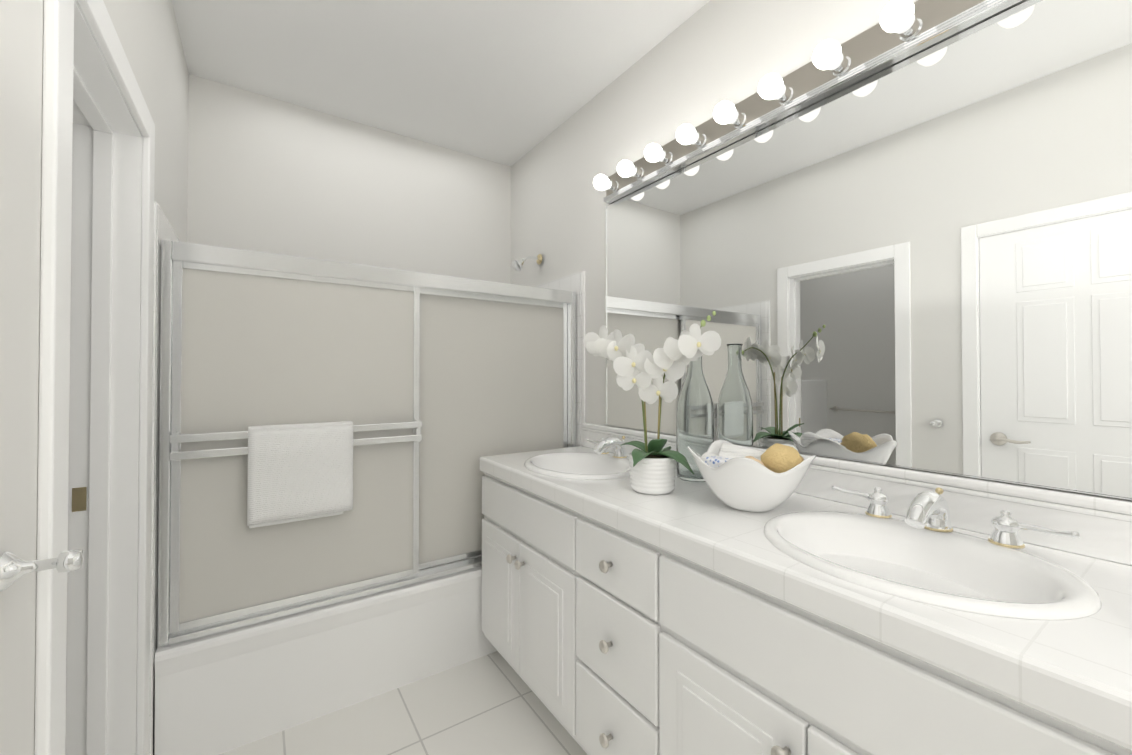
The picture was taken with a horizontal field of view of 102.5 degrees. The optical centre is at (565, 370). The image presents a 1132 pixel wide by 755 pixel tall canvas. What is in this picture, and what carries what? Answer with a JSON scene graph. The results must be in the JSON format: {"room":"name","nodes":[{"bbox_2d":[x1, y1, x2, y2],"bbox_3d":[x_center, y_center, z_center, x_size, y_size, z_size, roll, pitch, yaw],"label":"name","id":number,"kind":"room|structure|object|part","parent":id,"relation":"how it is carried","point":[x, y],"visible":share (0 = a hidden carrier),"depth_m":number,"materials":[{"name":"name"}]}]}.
{"room":"bathroom","nodes":[
{"label":"bathroom","id":0,"kind":"room"},
{"bbox_2d":[0,0,188,754],"bbox_3d":[-0.662,-0.062,0.384,0.130,2.560,3.834,0,-1,-34],"label":"wall","id":1,"kind":"structure","parent":0,"point":[21,60],"depth_m":0.63,"materials":[{"name":"white paint"}]},
{"bbox_2d":[0,549,83,591],"bbox_3d":[-0.679,0.252,0.590,0.072,0.048,0.048,0,-1,-34],"label":"door handle","id":2,"kind":"object","parent":1,"relation":"attached to","point":[13,567],"visible":1,"depth_m":0.58,"materials":[{"name":"silver metal"}]},
{"bbox_2d":[34,0,154,754],"bbox_3d":[-1.040,0.255,0.940,0.162,1.939,0.756,0,-1,-34],"label":"door frame","id":3,"kind":"structure","parent":1,"relation":"attached to","point":[92,670],"depth_m":1.17,"materials":[{"name":"white wood"}]},
{"bbox_2d":[149,202,157,754],"bbox_3d":[-1.232,0.362,1.350,0.012,1.733,0.026,0,-1,-34],"label":"wall tile strip","id":4,"kind":"object","parent":1,"relation":"attached to","point":[153,482],"visible":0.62,"depth_m":1.34,"materials":[{"name":"white tile"}]},
{"bbox_2d":[153,204,178,661],"bbox_3d":[-1.458,0.187,1.687,0.012,1.375,0.780,0,-1,-34],"label":"wall tile","id":5,"kind":"structure","parent":1,"relation":"attached to","point":[166,231],"depth_m":1.39,"materials":[{"name":"white tile"}]},
{"bbox_2d":[187,74,510,282],"bbox_3d":[-1.494,-0.043,2.196,2.881,2.560,0.100,0,-1,-34],"label":"wall","id":6,"kind":"structure","parent":0,"point":[267,174],"depth_m":2.35,"materials":[{"name":"white paint"}]},
{"bbox_2d":[219,651,586,754],"bbox_3d":[-0.393,1.250,0.552,2.881,0.060,4.034,0,-1,-34],"label":"floor","id":7,"kind":"structure","parent":0,"point":[491,704],"depth_m":1.58,"materials":[{"name":"tile"}]},
{"bbox_2d":[154,239,575,754],"bbox_3d":[-0.790,0.419,2.114,1.573,1.636,0.786,0,-1,-34],"label":"bathtub","id":8,"kind":"object","parent":7,"relation":"on","point":[331,433],"visible":0.94,"depth_m":1.64,"materials":[{"name":"white ceramic"}]},
{"bbox_3d":[-0.616,0.238,1.859,1.477,1.124,0.039,0,-1,-34],"label":"shower glass panel","id":9,"kind":"part","parent":8,"relation":"part of","materials":[{"name":"white glass"}]},
{"bbox_2d":[481,471,1131,754],"bbox_3d":[0.459,0.824,1.173,0.574,0.805,2.200,0,-1,-34],"label":"bathroom vanity","id":10,"kind":"object","parent":7,"relation":"on","point":[620,616],"depth_m":0.98,"materials":[{"name":"white wood"}]},
{"bbox_2d":[479,448,1131,742],"bbox_3d":[0.470,0.390,1.184,0.549,0.063,2.200,0,-1,-34],"label":"countertop","id":11,"kind":"structure","parent":10,"relation":"on","point":[1095,688],"depth_m":0.70,"materials":[{"name":"white tile"}]},
{"bbox_2d":[499,447,629,486],"bbox_3d":[0.064,0.429,1.755,0.430,0.155,0.510,0,-1,-34],"label":"sink","id":12,"kind":"object","parent":11,"relation":"in","point":[576,465],"depth_m":1.88,"materials":[{"name":"white ceramic"}]},
{"bbox_2d":[587,435,642,458],"bbox_3d":[0.179,0.309,1.834,0.159,0.087,0.415,0,-1,-34],"label":"faucet","id":13,"kind":"object","parent":11,"relation":"on","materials":[{"name":"silver metal"}]},
{"bbox_2d":[583,311,720,494],"bbox_3d":[0.254,0.099,1.379,0.230,0.523,0.423,0,-1,-34],"label":"orchid plant","id":14,"kind":"object","parent":11,"relation":"on","point":[652,467],"visible":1,"depth_m":1.33,"materials":[{"name":"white plant"}]},
{"bbox_3d":[0.261,0.306,1.370,0.141,0.108,0.141,0,-1,-34],"label":"pot","id":15,"kind":"part","parent":14,"relation":"part of","materials":[{"name":"white ceramic"}]},
{"bbox_2d":[676,356,713,481],"bbox_3d":[0.434,0.132,1.528,0.123,0.460,0.123,0,-1,-34],"label":"glass carafe","id":16,"kind":"object","parent":11,"relation":"on","point":[695,420],"visible":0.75,"depth_m":1.48,"materials":[{"name":"clear glass"}]},
{"bbox_2d":[687,440,815,511],"bbox_3d":[0.491,0.273,1.198,0.305,0.170,0.307,0,-1,-34],"label":"decorative bowl","id":17,"kind":"object","parent":11,"relation":"on","point":[736,477],"visible":1,"depth_m":1.12,"materials":[{"name":"white ceramic"}]},
{"bbox_2d":[715,495,1126,658],"bbox_3d":[0.652,0.420,0.885,0.430,0.155,0.510,0,-1,-34],"label":"sink","id":18,"kind":"object","parent":11,"relation":"in","point":[1051,599],"depth_m":0.86,"materials":[{"name":"white ceramic"}]},
{"bbox_2d":[831,483,1082,546],"bbox_3d":[0.767,0.300,0.964,0.159,0.087,0.414,0,-1,-34],"label":"faucet","id":19,"kind":"object","parent":11,"relation":"on","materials":[{"name":"silver metal"}]},
{"bbox_2d":[172,0,709,165],"bbox_3d":[-0.393,-1.370,0.581,2.881,0.060,4.034,0,-1,-34],"label":"ceiling","id":20,"kind":"structure","parent":0,"point":[508,82],"depth_m":1.91,"materials":[{"name":"white paint"}]},
{"bbox_2d":[511,0,1131,565],"bbox_3d":[0.759,-0.052,1.345,0.100,2.560,3.834,0,-1,-34],"label":"wall","id":21,"kind":"structure","parent":0,"point":[699,66],"depth_m":1.94,"materials":[{"name":"white paint"}]},
{"bbox_2d":[512,254,541,270],"bbox_3d":[-0.221,-0.609,2.538,0.170,0.115,0.068,0,-1,-34],"label":"shower head","id":22,"kind":"object","parent":21,"relation":"attached to","point":[517,265],"visible":1,"depth_m":2.52},
{"bbox_2d":[535,271,581,446],"bbox_3d":[-0.142,0.196,2.576,0.012,1.375,0.780,0,-1,-34],"label":"wall tile","id":23,"kind":"structure","parent":21,"relation":"attached to","point":[571,282],"depth_m":2.27,"materials":[{"name":"white tile"}]},
{"bbox_2d":[581,271,584,445],"bbox_3d":[0.084,-0.063,2.244,0.012,0.863,0.026,0,-1,-34],"label":"wall tile strip","id":24,"kind":"object","parent":21,"relation":"attached to","point":[582,347],"visible":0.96,"depth_m":2.24,"materials":[{"name":"white tile"}]},
{"bbox_2d":[593,0,1026,203],"bbox_3d":[0.683,-0.830,1.245,0.144,0.115,1.920,0,-1,-34],"label":"sconce","id":25,"kind":"object","parent":21,"relation":"attached to","point":[901,31],"visible":1,"depth_m":1.28,"materials":[{"name":"silver metal"}]},
{"bbox_2d":[605,0,1131,499],"bbox_3d":[0.748,-0.264,1.263,0.009,1.010,2.007,0,-1,-34],"label":"mirror","id":26,"kind":"object","parent":21,"relation":"attached to","point":[921,260],"visible":1,"depth_m":1.08,"materials":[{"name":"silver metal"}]}
]}

